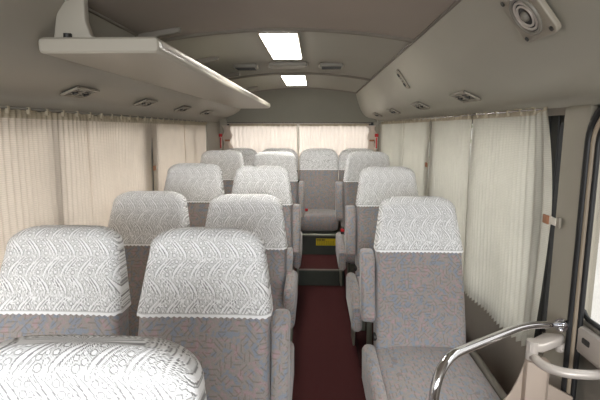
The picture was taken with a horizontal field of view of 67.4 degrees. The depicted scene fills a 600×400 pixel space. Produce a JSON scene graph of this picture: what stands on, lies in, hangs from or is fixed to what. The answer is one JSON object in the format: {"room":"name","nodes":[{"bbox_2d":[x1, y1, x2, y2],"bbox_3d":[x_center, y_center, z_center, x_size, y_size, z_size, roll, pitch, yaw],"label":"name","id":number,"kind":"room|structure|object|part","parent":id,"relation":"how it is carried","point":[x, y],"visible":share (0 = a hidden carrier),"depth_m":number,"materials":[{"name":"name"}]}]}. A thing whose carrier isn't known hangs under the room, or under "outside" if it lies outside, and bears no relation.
{"room":"vehicle interior","nodes":[
{"label":"vehicle interior","id":0,"kind":"room"},
{"bbox_2d":[1,108,161,190],"bbox_3d":[-1.058,0.021,2.140,0.065,1.100,6.250,0,9,2],"label":"wall","id":1,"kind":"structure","parent":0,"point":[1,108],"depth_m":2.75,"materials":[{"name":"plastic"}]},
{"bbox_2d":[59,86,99,98],"bbox_3d":[-0.881,-0.430,1.806,0.080,0.038,0.170,0,9,2],"label":"air vent","id":2,"kind":"object","parent":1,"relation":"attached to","point":[79,92],"visible":1,"depth_m":1.79,"materials":[{"name":"plastic"}]},
{"bbox_2d":[133,99,157,106],"bbox_3d":[-0.858,-0.539,2.507,0.080,0.038,0.170,0,9,2],"label":"air vent","id":3,"kind":"object","parent":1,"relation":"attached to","point":[146,102],"visible":1,"depth_m":2.48,"materials":[{"name":"plastic"}]},
{"bbox_2d":[174,106,191,111],"bbox_3d":[-0.834,-0.648,3.208,0.080,0.038,0.170,0,9,2],"label":"air vent","id":4,"kind":"object","parent":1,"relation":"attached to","point":[183,108],"visible":1,"depth_m":3.17,"materials":[{"name":"plastic"}]},
{"bbox_2d":[200,110,212,114],"bbox_3d":[-0.811,-0.757,3.909,0.080,0.038,0.170,0,9,2],"label":"air vent","id":5,"kind":"object","parent":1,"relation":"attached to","point":[207,111],"visible":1,"depth_m":3.86,"materials":[{"name":"plastic"}]},
{"bbox_2d":[205,121,221,150],"bbox_3d":[-0.917,-0.338,4.823,0.032,0.985,0.690,0,9,2],"label":"wall","id":6,"kind":"structure","parent":0,"point":[213,129],"depth_m":4.70,"materials":[{"name":"plastic"}]},
{"bbox_2d":[0,106,207,123],"bbox_3d":[-0.956,-0.482,2.651,0.012,0.026,3.520,0,9,2],"label":"rail","id":7,"kind":"object","parent":6,"relation":"attached to","point":[7,108],"visible":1,"depth_m":2.03,"materials":[{"name":"grey plastic"}]},
{"bbox_2d":[0,108,92,269],"bbox_3d":[-1.018,0.185,1.587,0.033,1.006,1.210,0,9,2],"label":"window curtain","id":8,"kind":"object","parent":7,"relation":"hanging from","point":[45,176],"visible":0.44,"depth_m":1.78,"materials":[{"name":"fabric"}]},
{"bbox_2d":[86,114,152,226],"bbox_3d":[-0.986,0.030,2.582,0.033,1.006,0.845,0,9,2],"label":"window curtain","id":9,"kind":"object","parent":7,"relation":"hanging from","point":[119,150],"visible":0.46,"depth_m":2.43,"materials":[{"name":"fabric"}]},
{"bbox_2d":[152,119,185,190],"bbox_3d":[-0.958,-0.095,3.389,0.031,1.006,0.780,0,9,1],"label":"window curtain","id":10,"kind":"object","parent":7,"relation":"hanging from","point":[168,144],"visible":0.35,"depth_m":3.19,"materials":[{"name":"fabric"}]},
{"bbox_2d":[184,121,205,162],"bbox_3d":[-0.931,-0.208,4.115,0.034,1.006,0.730,0,9,2],"label":"window curtain","id":11,"kind":"object","parent":7,"relation":"hanging from","point":[194,133],"visible":0.42,"depth_m":3.97,"materials":[{"name":"fabric"}]},
{"bbox_2d":[0,0,239,121],"bbox_3d":[-0.836,-0.552,2.043,0.350,0.307,6.250,0,9,2],"label":"overhead panel","id":12,"kind":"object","parent":6,"relation":"attached to","point":[29,77],"depth_m":1.62,"materials":[{"name":"plastic"}]},
{"bbox_2d":[38,0,269,108],"bbox_3d":[-0.526,-0.785,2.964,0.356,0.200,3.400,0,9,2],"label":"luggage rack","id":13,"kind":"object","parent":12,"relation":"attached to","point":[144,57],"visible":0.98,"depth_m":1.48,"materials":[{"name":"plastic"}]},
{"bbox_2d":[38,37,269,108],"bbox_3d":[-0.527,-0.708,2.976,0.355,0.045,3.400,0,9,2],"label":"shelf","id":14,"kind":"object","parent":13,"relation":"attached to","point":[151,60],"depth_m":1.55,"materials":[{"name":"plastic"}]},
{"bbox_3d":[-0.355,-0.688,2.811,0.003,0.016,3.020,0,9,2],"label":"edge trim","id":15,"kind":"part","parent":13,"relation":"part of","materials":[{"name":"silver paint"}]},
{"bbox_2d":[219,134,221,148],"bbox_3d":[-0.879,-0.650,4.990,0.039,0.168,0.029,0,9,2],"label":"hammer","id":16,"kind":"object","parent":6,"relation":"attached to","point":[220,135],"visible":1,"depth_m":4.99,"materials":[{"name":"red plastic"}]},
{"bbox_2d":[219,117,226,123],"bbox_3d":[-0.878,-1.005,4.966,0.090,0.340,0.340,0,9,2],"label":"trim","id":17,"kind":"structure","parent":6,"relation":"attached to","point":[223,120],"depth_m":5.04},
{"bbox_2d":[221,124,226,149],"bbox_3d":[-0.908,-0.544,5.191,0.160,0.700,0.060,0,9,2],"label":"wall","id":18,"kind":"structure","parent":0,"point":[222,129],"depth_m":5.13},
{"bbox_2d":[88,0,455,91],"bbox_3d":[-0.089,-0.705,1.843,1.155,0.056,5.950,0,9,2],"label":"ceiling","id":19,"kind":"structure","parent":0,"point":[400,18],"depth_m":1.85,"materials":[{"name":"plastic"}]},
{"bbox_2d":[233,63,258,70],"bbox_3d":[-0.358,-0.881,2.984,0.170,0.034,0.130,0,9,2],"label":"outlet","id":20,"kind":"object","parent":19,"relation":"attached to","point":[247,66],"visible":0.98,"depth_m":2.93,"materials":[{"name":"grey plastic"}]},
{"bbox_2d":[236,68,255,70],"bbox_3d":[-0.358,-0.869,2.985,0.126,0.004,0.110,0,9,2],"label":"grille","id":21,"kind":"object","parent":20,"relation":"attached to","point":[239,69],"depth_m":2.99,"materials":[{"name":"plastic"}]},
{"bbox_2d":[257,32,302,58],"bbox_3d":[-0.087,-0.805,2.359,0.187,0.028,0.720,0,9,2],"label":"recessed light","id":22,"kind":"object","parent":19,"relation":"in","point":[280,45],"visible":0.78,"depth_m":2.23,"materials":[{"name":"plastic"}]},
{"bbox_2d":[160,28,413,42],"bbox_3d":[-0.084,-0.719,1.967,1.155,0.068,0.044,0,9,2],"label":"trim","id":23,"kind":"structure","parent":19,"relation":"attached to","point":[211,33],"depth_m":1.95,"materials":[{"name":"plastic"}]},
{"bbox_2d":[268,62,308,68],"bbox_3d":[-0.078,-0.883,2.897,0.268,0.034,0.280,0,9,2],"label":"outlet","id":24,"kind":"object","parent":19,"relation":"attached to","point":[274,65],"visible":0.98,"depth_m":2.89,"materials":[{"name":"grey plastic"}]},
{"bbox_2d":[271,66,305,68],"bbox_3d":[-0.077,-0.886,3.003,0.226,0.004,0.110,0,9,2],"label":"grille","id":25,"kind":"object","parent":24,"relation":"attached to","point":[273,67],"depth_m":3.00,"materials":[{"name":"plastic"}]},
{"bbox_2d":[280,75,306,84],"bbox_3d":[-0.043,-1.049,3.929,0.205,0.028,0.740,0,9,2],"label":"recessed light","id":26,"kind":"object","parent":19,"relation":"in","point":[288,79],"visible":0.74,"depth_m":3.78,"materials":[{"name":"plastic"}]},
{"bbox_2d":[227,72,369,80],"bbox_3d":[-0.033,-0.957,3.498,1.155,0.068,0.044,0,9,2],"label":"trim","id":27,"kind":"structure","parent":19,"relation":"attached to","point":[281,73],"depth_m":3.48,"materials":[{"name":"plastic"}]},
{"bbox_2d":[318,62,343,68],"bbox_3d":[0.207,-0.883,2.964,0.170,0.034,0.130,0,9,2],"label":"outlet","id":28,"kind":"object","parent":19,"relation":"attached to","point":[323,65],"visible":0.96,"depth_m":2.91,"materials":[{"name":"grey plastic"}]},
{"bbox_2d":[322,67,340,68],"bbox_3d":[0.207,-0.870,2.965,0.126,0.004,0.110,0,9,2],"label":"grille","id":29,"kind":"object","parent":28,"relation":"attached to","point":[322,67],"depth_m":2.96,"materials":[{"name":"plastic"}]},
{"bbox_2d":[226,89,374,121],"bbox_3d":[-0.013,-1.029,4.924,1.720,0.350,0.240,0,9,2],"label":"wall","id":30,"kind":"structure","parent":0,"point":[292,105],"depth_m":4.96,"materials":[{"name":"plastic"}]},
{"bbox_2d":[67,0,137,35],"bbox_3d":[-0.664,-0.677,1.866,0.011,0.011,5.950,0,9,2],"label":"trim","id":31,"kind":"structure","parent":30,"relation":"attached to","point":[89,9],"depth_m":1.59,"materials":[{"name":"plastic"}]},
{"bbox_2d":[227,123,370,124],"bbox_3d":[-0.016,-0.849,5.033,1.610,0.026,0.012,0,9,2],"label":"rail","id":32,"kind":"object","parent":30,"relation":"attached to","point":[227,123],"visible":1,"depth_m":5.03,"materials":[{"name":"silver paint"}]},
{"bbox_2d":[222,125,232,149],"bbox_3d":[-0.814,-0.685,5.055,0.126,0.300,0.060,0,9,2],"label":"curtain","id":33,"kind":"object","parent":32,"relation":"hanging from","point":[227,135],"visible":0.88,"depth_m":5.04,"materials":[{"name":"fabric"}]},
{"bbox_2d":[229,124,296,152],"bbox_3d":[-0.415,-0.546,5.115,0.760,0.646,0.034,0,9,2],"label":"window curtain","id":34,"kind":"object","parent":32,"relation":"hanging from","point":[257,137],"visible":0.43,"depth_m":5.09,"materials":[{"name":"fabric"}]},
{"bbox_2d":[297,124,299,179],"bbox_3d":[-0.021,-0.545,5.084,0.030,0.635,0.008,0,9,2],"label":"strap","id":35,"kind":"object","parent":32,"relation":"hanging from","point":[298,153],"visible":0.6,"depth_m":5.07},
{"bbox_3d":[-0.016,-0.855,5.032,1.610,0.012,0.012,0,9,2],"label":"rail","id":36,"kind":"part","parent":32,"relation":"part of","materials":[{"name":"silver paint"}]},
{"bbox_2d":[300,124,368,180],"bbox_3d":[0.382,-0.542,5.090,0.775,0.646,0.032,0,9,2],"label":"window curtain","id":37,"kind":"object","parent":32,"relation":"hanging from","point":[338,138],"visible":0.48,"depth_m":5.07,"materials":[{"name":"fabric"}]},
{"bbox_2d":[367,125,376,151],"bbox_3d":[0.800,-0.677,5.002,0.126,0.300,0.060,0,9,2],"label":"curtain","id":38,"kind":"object","parent":32,"relation":"hanging from","point":[371,135],"visible":0.84,"depth_m":4.98,"materials":[{"name":"fabric"}]},
{"bbox_2d":[251,88,355,93],"bbox_3d":[0.009,-1.153,4.762,1.155,0.068,0.044,0,9,2],"label":"trim","id":39,"kind":"structure","parent":30,"relation":"attached to","point":[279,88],"depth_m":4.74,"materials":[{"name":"plastic"}]},
{"bbox_2d":[355,0,461,93],"bbox_3d":[0.491,-0.671,1.828,0.011,0.011,5.950,0,9,2],"label":"trim","id":40,"kind":"structure","parent":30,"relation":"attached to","point":[456,2],"depth_m":1.79,"materials":[{"name":"plastic"}]},
{"bbox_2d":[449,90,480,102],"bbox_3d":[0.717,-0.448,1.962,0.078,0.043,0.200,0,9,2],"label":"air vent","id":41,"kind":"object","parent":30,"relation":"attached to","point":[463,96],"visible":1,"depth_m":1.94,"materials":[{"name":"plastic"}]},
{"bbox_2d":[301,230,340,254],"bbox_3d":[-0.026,0.504,4.617,1.820,0.385,0.038,0,9,2],"label":"step","id":42,"kind":"structure","parent":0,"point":[309,246],"depth_m":4.58,"materials":[{"name":"plastic"}]},
{"bbox_2d":[299,254,354,289],"bbox_3d":[0.420,0.713,4.057,0.898,0.145,1.098,0,9,2],"label":"floor","id":43,"kind":"structure","parent":0,"point":[308,261],"depth_m":4.31,"materials":[{"name":"red carpet"}]},
{"bbox_2d":[298,271,343,285],"bbox_3d":[0.186,0.710,4.098,0.426,0.138,0.019,0,9,2],"label":"trim","id":44,"kind":"structure","parent":43,"relation":"attached to","point":[325,278],"depth_m":4.09,"materials":[{"name":"plastic"}]},
{"bbox_2d":[299,269,343,270],"bbox_3d":[0.186,0.635,4.085,0.426,0.011,0.035,0,9,2],"label":"trim","id":45,"kind":"structure","parent":43,"relation":"attached to","point":[299,269],"depth_m":4.07,"materials":[{"name":"grey plastic"}]},
{"bbox_2d":[335,152,389,285],"bbox_3d":[0.571,0.162,3.697,0.544,1.083,0.760,0,9,2],"label":"seat","id":46,"kind":"object","parent":43,"relation":"on","point":[356,162],"visible":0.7,"depth_m":3.86,"materials":[{"name":"white fabric"}]},
{"bbox_3d":[0.341,0.006,3.904,0.067,0.319,0.191,0,9,2],"label":"armrest","id":47,"kind":"part","parent":46,"relation":"part of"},
{"bbox_3d":[0.339,0.580,3.724,0.012,0.250,0.480,0,9,2],"label":"plate","id":48,"kind":"part","parent":46,"relation":"part of","materials":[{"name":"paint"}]},
{"bbox_3d":[0.425,0.549,3.889,0.030,0.260,0.060,0,9,2],"label":"leg","id":49,"kind":"part","parent":46,"relation":"part of","materials":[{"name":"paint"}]},
{"bbox_2d":[343,235,354,263],"bbox_3d":[0.578,0.381,3.650,0.464,0.135,0.590,0,9,2],"label":"seat cushion","id":50,"kind":"object","parent":46,"relation":"on","point":[351,260],"depth_m":3.38,"materials":[{"name":"fabric"}]},
{"bbox_3d":[0.588,-0.054,3.901,0.428,0.708,0.277,0,9,2],"label":"backrest","id":51,"kind":"part","parent":46,"relation":"part of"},
{"bbox_3d":[0.414,0.598,3.572,0.030,0.260,0.100,0,9,2],"label":"leg","id":52,"kind":"part","parent":46,"relation":"part of","materials":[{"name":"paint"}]},
{"bbox_2d":[292,285,365,399],"bbox_3d":[-0.016,1.123,2.276,2.150,0.120,6.250,0,9,2],"label":"floor","id":53,"kind":"structure","parent":0,"point":[326,361],"depth_m":2.90,"materials":[{"name":"red carpet"}]},
{"bbox_2d":[0,225,130,342],"bbox_3d":[-0.778,0.673,1.242,0.464,1.083,0.754,0,9,2],"label":"seat","id":54,"kind":"object","parent":53,"relation":"on","point":[55,279],"visible":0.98,"depth_m":1.42,"materials":[{"name":"white fabric"}]},
{"bbox_3d":[-0.770,0.457,1.444,0.428,0.708,0.277,0,9,2],"label":"backrest","id":55,"kind":"part","parent":54,"relation":"part of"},
{"bbox_2d":[0,335,206,399],"bbox_3d":[-0.324,0.801,0.435,0.509,1.083,0.763,0,9,2],"label":"seat","id":56,"kind":"object","parent":53,"relation":"on","point":[32,367],"visible":1,"depth_m":0.64,"materials":[{"name":"white fabric"}]},
{"bbox_2d":[108,191,189,335],"bbox_3d":[-0.771,0.542,2.051,0.464,1.083,0.754,0,9,2],"label":"seat","id":57,"kind":"object","parent":53,"relation":"on","point":[139,217],"visible":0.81,"depth_m":2.23,"materials":[{"name":"white fabric"}]},
{"bbox_3d":[-0.763,0.326,2.254,0.428,0.708,0.277,0,9,2],"label":"backrest","id":58,"kind":"part","parent":57,"relation":"part of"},
{"bbox_2d":[137,227,290,399],"bbox_3d":[-0.292,0.678,1.225,0.509,1.083,0.763,0,9,2],"label":"seat","id":59,"kind":"object","parent":53,"relation":"on","point":[206,291],"visible":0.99,"depth_m":1.39,"materials":[{"name":"white fabric"}]},
{"bbox_3d":[-0.301,0.462,1.429,0.428,0.708,0.277,0,9,2],"label":"backrest","id":60,"kind":"part","parent":59,"relation":"part of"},
{"bbox_3d":[-0.060,0.524,1.416,0.054,0.319,0.191,0,9,2],"label":"armrest","id":61,"kind":"part","parent":59,"relation":"part of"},
{"bbox_2d":[226,148,256,165],"bbox_3d":[-0.673,-0.009,4.789,0.428,1.056,0.576,0,9,2],"label":"seat","id":62,"kind":"object","parent":53,"relation":"on","point":[248,154],"visible":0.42,"depth_m":4.90,"materials":[{"name":"fabric"}]},
{"bbox_2d":[205,194,295,399],"bbox_3d":[-0.273,0.557,2.035,0.493,1.083,0.761,0,9,2],"label":"seat","id":63,"kind":"object","parent":53,"relation":"on","point":[262,214],"visible":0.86,"depth_m":2.22,"materials":[{"name":"white fabric"}]},
{"bbox_3d":[-0.277,0.341,2.240,0.428,0.708,0.277,0,9,2],"label":"backrest","id":64,"kind":"part","parent":63,"relation":"part of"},
{"bbox_3d":[-0.047,0.428,2.146,0.046,0.135,0.275,0,9,2],"label":"armrest","id":65,"kind":"part","parent":63,"relation":"part of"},
{"bbox_2d":[262,148,297,186],"bbox_3d":[-0.241,-0.007,4.774,0.428,1.056,0.576,0,9,2],"label":"seat","id":66,"kind":"object","parent":53,"relation":"on","point":[269,149],"visible":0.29,"depth_m":4.90,"materials":[{"name":"fabric"}]},
{"bbox_2d":[299,148,338,230],"bbox_3d":[0.198,-0.005,4.760,0.428,1.056,0.576,0,9,2],"label":"seat","id":67,"kind":"object","parent":53,"relation":"on","point":[318,167],"visible":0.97,"depth_m":4.82,"materials":[{"name":"white fabric"}]},
{"bbox_3d":[0.203,-0.204,4.881,0.420,0.692,0.267,0,9,2],"label":"backrest","id":68,"kind":"part","parent":67,"relation":"part of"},
{"bbox_2d":[302,234,335,235],"bbox_3d":[0.206,0.351,4.513,0.420,0.026,0.025,0,9,2],"label":"bar","id":69,"kind":"object","parent":67,"relation":"attached to","point":[302,234],"visible":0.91,"depth_m":4.50,"materials":[{"name":"paint"}]},
{"bbox_2d":[301,209,338,230],"bbox_3d":[0.196,0.199,4.713,0.400,0.178,0.420,0,9,2],"label":"seat cushion","id":70,"kind":"object","parent":67,"relation":"on","point":[314,219],"depth_m":4.51,"materials":[{"name":"fabric"}]},
{"bbox_2d":[338,148,374,228],"bbox_3d":[0.627,-0.002,4.746,0.428,1.056,0.576,0,9,2],"label":"seat","id":71,"kind":"object","parent":53,"relation":"on","point":[342,157],"visible":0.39,"depth_m":4.86,"materials":[{"name":"fabric"}]},
{"bbox_3d":[0.632,-0.201,4.867,0.420,0.692,0.267,0,9,2],"label":"backrest","id":72,"kind":"part","parent":71,"relation":"part of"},
{"bbox_2d":[359,196,506,399],"bbox_3d":[0.560,0.568,1.998,0.544,1.083,0.760,0,9,2],"label":"seat","id":73,"kind":"object","parent":53,"relation":"on","point":[412,289],"visible":1,"depth_m":2.13,"materials":[{"name":"white fabric"}]},
{"bbox_3d":[0.330,0.411,2.206,0.067,0.319,0.191,0,9,2],"label":"armrest","id":74,"kind":"part","parent":73,"relation":"part of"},
{"bbox_3d":[0.578,0.352,2.203,0.428,0.708,0.277,0,9,2],"label":"backrest","id":75,"kind":"part","parent":73,"relation":"part of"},
{"bbox_2d":[373,345,500,399],"bbox_3d":[0.567,0.787,1.951,0.464,0.135,0.590,0,9,2],"label":"seat cushion","id":76,"kind":"object","parent":73,"relation":"on","point":[403,372],"depth_m":1.89,"materials":[{"name":"fabric"}]},
{"bbox_3d":[0.812,0.809,1.939,0.034,0.145,0.565,0,9,2],"label":"trim","id":77,"kind":"part","parent":73,"relation":"part of","materials":[{"name":"grey plastic"}]},
{"bbox_2d":[503,357,572,399],"bbox_3d":[0.796,0.858,1.624,0.350,0.605,0.048,0,9,2],"label":"panel","id":78,"kind":"object","parent":53,"relation":"on","point":[532,383],"visible":0.9,"depth_m":1.58,"materials":[{"name":"plastic"}]},
{"bbox_3d":[0.831,0.858,1.622,0.084,0.605,0.048,0,9,2],"label":"post","id":79,"kind":"part","parent":78,"relation":"part of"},
{"bbox_3d":[0.917,0.899,1.639,0.110,0.520,0.014,0,9,2],"label":"panel","id":80,"kind":"part","parent":78,"relation":"part of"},
{"bbox_2d":[355,323,373,367],"bbox_3d":[0.634,0.897,3.085,0.525,0.080,0.860,0,9,2],"label":"floor","id":81,"kind":"structure","parent":0,"point":[360,337],"depth_m":2.85,"materials":[{"name":"red carpet"}]},
{"bbox_2d":[345,166,418,345],"bbox_3d":[0.568,0.360,2.796,0.544,1.083,0.760,0,9,2],"label":"seat","id":82,"kind":"object","parent":81,"relation":"on","point":[376,184],"visible":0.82,"depth_m":2.96,"materials":[{"name":"white fabric"}]},
{"bbox_3d":[0.337,0.203,3.004,0.067,0.319,0.191,0,9,2],"label":"armrest","id":83,"kind":"part","parent":82,"relation":"part of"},
{"bbox_3d":[0.336,0.777,2.823,0.012,0.250,0.480,0,9,2],"label":"plate","id":84,"kind":"part","parent":82,"relation":"part of","materials":[{"name":"paint"}]},
{"bbox_3d":[0.421,0.747,2.988,0.030,0.260,0.060,0,9,2],"label":"leg","id":85,"kind":"part","parent":82,"relation":"part of","materials":[{"name":"paint"}]},
{"bbox_2d":[356,276,372,322],"bbox_3d":[0.574,0.579,2.749,0.464,0.135,0.590,0,9,2],"label":"seat cushion","id":86,"kind":"object","parent":82,"relation":"on","point":[359,320],"depth_m":2.53,"materials":[{"name":"fabric"}]},
{"bbox_3d":[0.585,0.144,3.000,0.428,0.708,0.277,0,9,2],"label":"backrest","id":87,"kind":"part","parent":82,"relation":"part of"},
{"bbox_3d":[0.411,0.796,2.672,0.030,0.260,0.100,0,9,2],"label":"leg","id":88,"kind":"part","parent":82,"relation":"part of","materials":[{"name":"paint"}]},
{"bbox_2d":[373,122,378,151],"bbox_3d":[0.899,-0.535,5.132,0.145,0.700,0.060,0,9,2],"label":"wall","id":89,"kind":"structure","parent":0,"point":[374,123],"depth_m":5.07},
{"bbox_2d":[378,107,566,394],"bbox_3d":[0.969,0.203,3.415,0.073,1.850,3.662,0,9,-1],"label":"wall","id":90,"kind":"structure","parent":0,"point":[505,357],"depth_m":2.19,"materials":[{"name":"plastic"}]},
{"bbox_2d":[316,238,335,245],"bbox_3d":[0.265,0.427,4.574,0.205,0.072,0.003,0,9,2],"label":"warning sticker","id":91,"kind":"object","parent":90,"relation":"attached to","point":[328,242],"visible":1,"depth_m":4.57,"materials":[{"name":"plastic"}]},
{"bbox_2d":[375,134,377,148],"bbox_3d":[0.837,-0.642,4.933,0.039,0.168,0.029,0,9,2],"label":"hammer","id":92,"kind":"object","parent":90,"relation":"attached to","point":[376,135],"visible":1,"depth_m":4.93,"materials":[{"name":"red plastic"}]},
{"bbox_2d":[380,108,542,123],"bbox_3d":[0.900,-0.584,3.281,0.013,0.026,3.125,0,9,-1],"label":"rail","id":93,"kind":"object","parent":90,"relation":"attached to","point":[534,110],"visible":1,"depth_m":2.41,"materials":[{"name":"silver metal"}]},
{"bbox_2d":[381,119,403,166],"bbox_3d":[0.892,-0.276,4.448,0.032,1.008,0.971,0,9,-1],"label":"window curtain","id":94,"kind":"object","parent":93,"relation":"hanging from","point":[392,135],"visible":0.38,"depth_m":4.26,"materials":[{"name":"fabric"}]},
{"bbox_2d":[403,117,430,195],"bbox_3d":[0.912,-0.144,3.605,0.031,1.007,0.776,0,9,-1],"label":"window curtain","id":95,"kind":"object","parent":93,"relation":"hanging from","point":[416,134],"visible":0.48,"depth_m":3.45,"materials":[{"name":"fabric"}]},
{"bbox_2d":[427,113,472,275],"bbox_3d":[0.928,-0.031,2.878,0.031,1.007,0.716,0,9,-1],"label":"window curtain","id":96,"kind":"object","parent":93,"relation":"hanging from","point":[449,161],"visible":0.52,"depth_m":2.71,"materials":[{"name":"fabric"}]},
{"bbox_2d":[463,106,551,345],"bbox_3d":[0.948,0.089,2.136,0.033,1.017,0.826,0,9,-1],"label":"window curtain","id":97,"kind":"object","parent":93,"relation":"hanging from","point":[510,184],"visible":0.94,"depth_m":2.04,"materials":[{"name":"fabric"}]},
{"bbox_2d":[356,0,599,121],"bbox_3d":[0.741,-0.546,1.991,0.495,0.303,6.250,0,9,2],"label":"overhead panel","id":98,"kind":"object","parent":90,"relation":"attached to","point":[475,48],"depth_m":1.49,"materials":[{"name":"plastic"}]},
{"bbox_2d":[387,108,400,114],"bbox_3d":[0.725,-0.686,3.494,0.078,0.043,0.200,0,9,2],"label":"air vent","id":99,"kind":"object","parent":98,"relation":"attached to","point":[391,110],"visible":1,"depth_m":3.44,"materials":[{"name":"plastic"}]},
{"bbox_2d":[395,69,409,89],"bbox_3d":[0.571,-0.671,2.509,0.077,0.105,0.060,0,9,2],"label":"air vent","id":100,"kind":"object","parent":98,"relation":"attached to","point":[397,71],"visible":1,"depth_m":2.49,"materials":[{"name":"plastic"}]},
{"bbox_2d":[410,102,429,109],"bbox_3d":[0.721,-0.563,2.703,0.078,0.043,0.200,0,9,2],"label":"air vent","id":101,"kind":"object","parent":98,"relation":"attached to","point":[418,105],"visible":1,"depth_m":2.67,"materials":[{"name":"plastic"}]},
{"bbox_2d":[499,0,560,42],"bbox_3d":[0.531,-0.433,1.046,0.091,0.110,0.150,0,9,2],"label":"ceiling speaker","id":102,"kind":"object","parent":98,"relation":"attached to","point":[534,20],"visible":1,"depth_m":1.03,"materials":[{"name":"plastic"}]},
{"bbox_2d":[472,116,551,131],"bbox_3d":[0.988,0.029,2.515,0.030,0.970,1.359,0,9,-1],"label":"window","id":103,"kind":"structure","parent":90,"relation":"in","point":[549,117],"depth_m":1.78,"materials":[{"name":"black glass"}]},
{"bbox_2d":[534,115,560,337],"bbox_3d":[1.006,0.134,1.821,0.030,0.975,0.058,0,9,2],"label":"trim","id":104,"kind":"structure","parent":90,"relation":"attached to","point":[555,122],"depth_m":1.77,"materials":[{"name":"black rubber"}]},
{"bbox_2d":[561,106,599,399],"bbox_3d":[0.983,0.590,1.237,0.080,1.753,0.873,0,9,2],"label":"door","id":105,"kind":"structure","parent":90,"relation":"in","point":[582,340],"depth_m":1.54,"materials":[{"name":"black rubber"}]},
{"bbox_3d":[0.980,0.535,1.276,0.030,0.100,0.700,0,9,2],"label":"sill trim","id":106,"kind":"part","parent":105,"relation":"part of","materials":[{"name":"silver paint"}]},
{"bbox_2d":[429,116,599,399],"bbox_3d":[0.648,0.455,1.467,0.712,1.451,0.839,0,9,2],"label":"handrail","id":107,"kind":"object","parent":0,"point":[561,129],"depth_m":1.50,"materials":[{"name":"silver metal"}]},
{"bbox_3d":[0.628,0.771,1.411,0.856,0.843,0.070,-7,12,-40],"label":"handrail","id":108,"kind":"part","parent":107,"relation":"part of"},
{"bbox_3d":[0.883,0.530,1.536,0.186,0.071,0.230,0,9,2],"label":"grab rail","id":109,"kind":"part","parent":107,"relation":"part of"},
{"bbox_2d":[543,104,599,379],"bbox_3d":[0.997,0.169,1.633,0.075,1.005,0.145,0,9,2],"label":"pillar","id":110,"kind":"structure","parent":0,"point":[577,118],"depth_m":1.61,"materials":[{"name":"plastic"}]},
{"bbox_2d":[542,214,561,228],"bbox_3d":[0.946,0.078,1.693,0.017,0.040,0.103,0,9,-2],"label":"clip","id":111,"kind":"object","parent":110,"relation":"attached to","point":[547,219],"visible":1,"depth_m":1.68,"materials":[{"name":"plastic"}]},
{"bbox_3d":[-0.008,0.192,5.275,1.960,0.800,0.080,0,9,2],"label":"wall","id":112,"kind":"structure","parent":0,"visible":0},
{"bbox_2d":[227,122,373,182],"bbox_3d":[-0.006,-0.541,5.156,1.755,0.685,0.040,0,9,2],"label":"window","id":113,"kind":"structure","parent":112,"relation":"in","point":[227,122],"depth_m":5.10,"materials":[{"name":"white glass"}]},
{"bbox_3d":[-0.495,0.710,4.087,0.920,0.140,1.098,0,9,2],"label":"floor","id":114,"kind":"structure","parent":0,"visible":0},
{"bbox_2d":[200,150,243,193],"bbox_3d":[-0.704,0.141,3.779,0.464,1.083,0.754,0,9,2],"label":"seat","id":115,"kind":"object","parent":114,"relation":"on","point":[229,161],"visible":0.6,"depth_m":3.97,"materials":[{"name":"white fabric"}]},
{"bbox_3d":[-0.697,-0.075,3.981,0.428,0.708,0.277,0,9,2],"label":"backrest","id":116,"kind":"part","parent":115,"relation":"part of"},
{"bbox_2d":[253,151,304,281],"bbox_3d":[-0.219,0.154,3.764,0.509,1.083,0.763,0,9,2],"label":"seat","id":117,"kind":"object","parent":114,"relation":"on","point":[287,160],"visible":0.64,"depth_m":3.94,"materials":[{"name":"white fabric"}]},
{"bbox_3d":[-0.228,-0.062,3.968,0.428,0.708,0.277,0,9,2],"label":"backrest","id":118,"kind":"part","parent":117,"relation":"part of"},
{"bbox_3d":[0.013,0.000,3.955,0.054,0.319,0.191,0,9,2],"label":"armrest","id":119,"kind":"part","parent":117,"relation":"part of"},
{"bbox_3d":[-0.528,0.891,3.123,0.920,0.080,0.860,0,9,2],"label":"floor","id":120,"kind":"structure","parent":0,"visible":0},
{"bbox_2d":[164,163,224,226],"bbox_3d":[-0.734,0.333,2.858,0.464,1.083,0.754,0,9,2],"label":"seat","id":121,"kind":"object","parent":120,"relation":"on","point":[199,183],"visible":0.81,"depth_m":3.04,"materials":[{"name":"white fabric"}]},
{"bbox_3d":[-0.726,0.117,3.060,0.428,0.708,0.277,0,9,2],"label":"backrest","id":122,"kind":"part","parent":121,"relation":"part of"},
{"bbox_2d":[231,165,300,341],"bbox_3d":[-0.255,0.351,2.844,0.509,1.083,0.763,0,9,2],"label":"seat","id":123,"kind":"object","parent":120,"relation":"on","point":[253,179],"visible":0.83,"depth_m":3.02,"materials":[{"name":"white fabric"}]},
{"bbox_3d":[-0.263,0.134,3.047,0.428,0.708,0.277,0,9,2],"label":"backrest","id":124,"kind":"part","parent":123,"relation":"part of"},
{"bbox_3d":[-0.054,0.770,2.856,0.012,0.250,0.480,0,9,2],"label":"plate","id":125,"kind":"part","parent":123,"relation":"part of","materials":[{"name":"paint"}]},
{"bbox_3d":[-0.023,0.196,3.035,0.054,0.319,0.191,0,9,2],"label":"armrest","id":126,"kind":"part","parent":123,"relation":"part of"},
{"bbox_3d":[-1.053,0.935,2.282,0.075,0.750,6.250,0,9,2],"label":"wall","id":127,"kind":"structure","parent":0,"visible":0},
{"bbox_2d":[151,147,153,190],"bbox_3d":[-0.982,-0.208,4.041,0.030,0.970,1.980,0,9,2],"label":"window","id":128,"kind":"structure","parent":127,"relation":"in","point":[151,147],"depth_m":3.05,"materials":[{"name":"black rubber"}]},
{"label":"outside","id":129,"kind":"structure","parent":0,"visible":0},
{"bbox_2d":[299,146,599,323],"bbox_3d":[0.000,2.124,0.330,120.000,0.100,120.000,0,9,2],"label":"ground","id":130,"kind":"structure","parent":129,"point":[595,313],"depth_m":5.89,"materials":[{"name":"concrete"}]}
]}

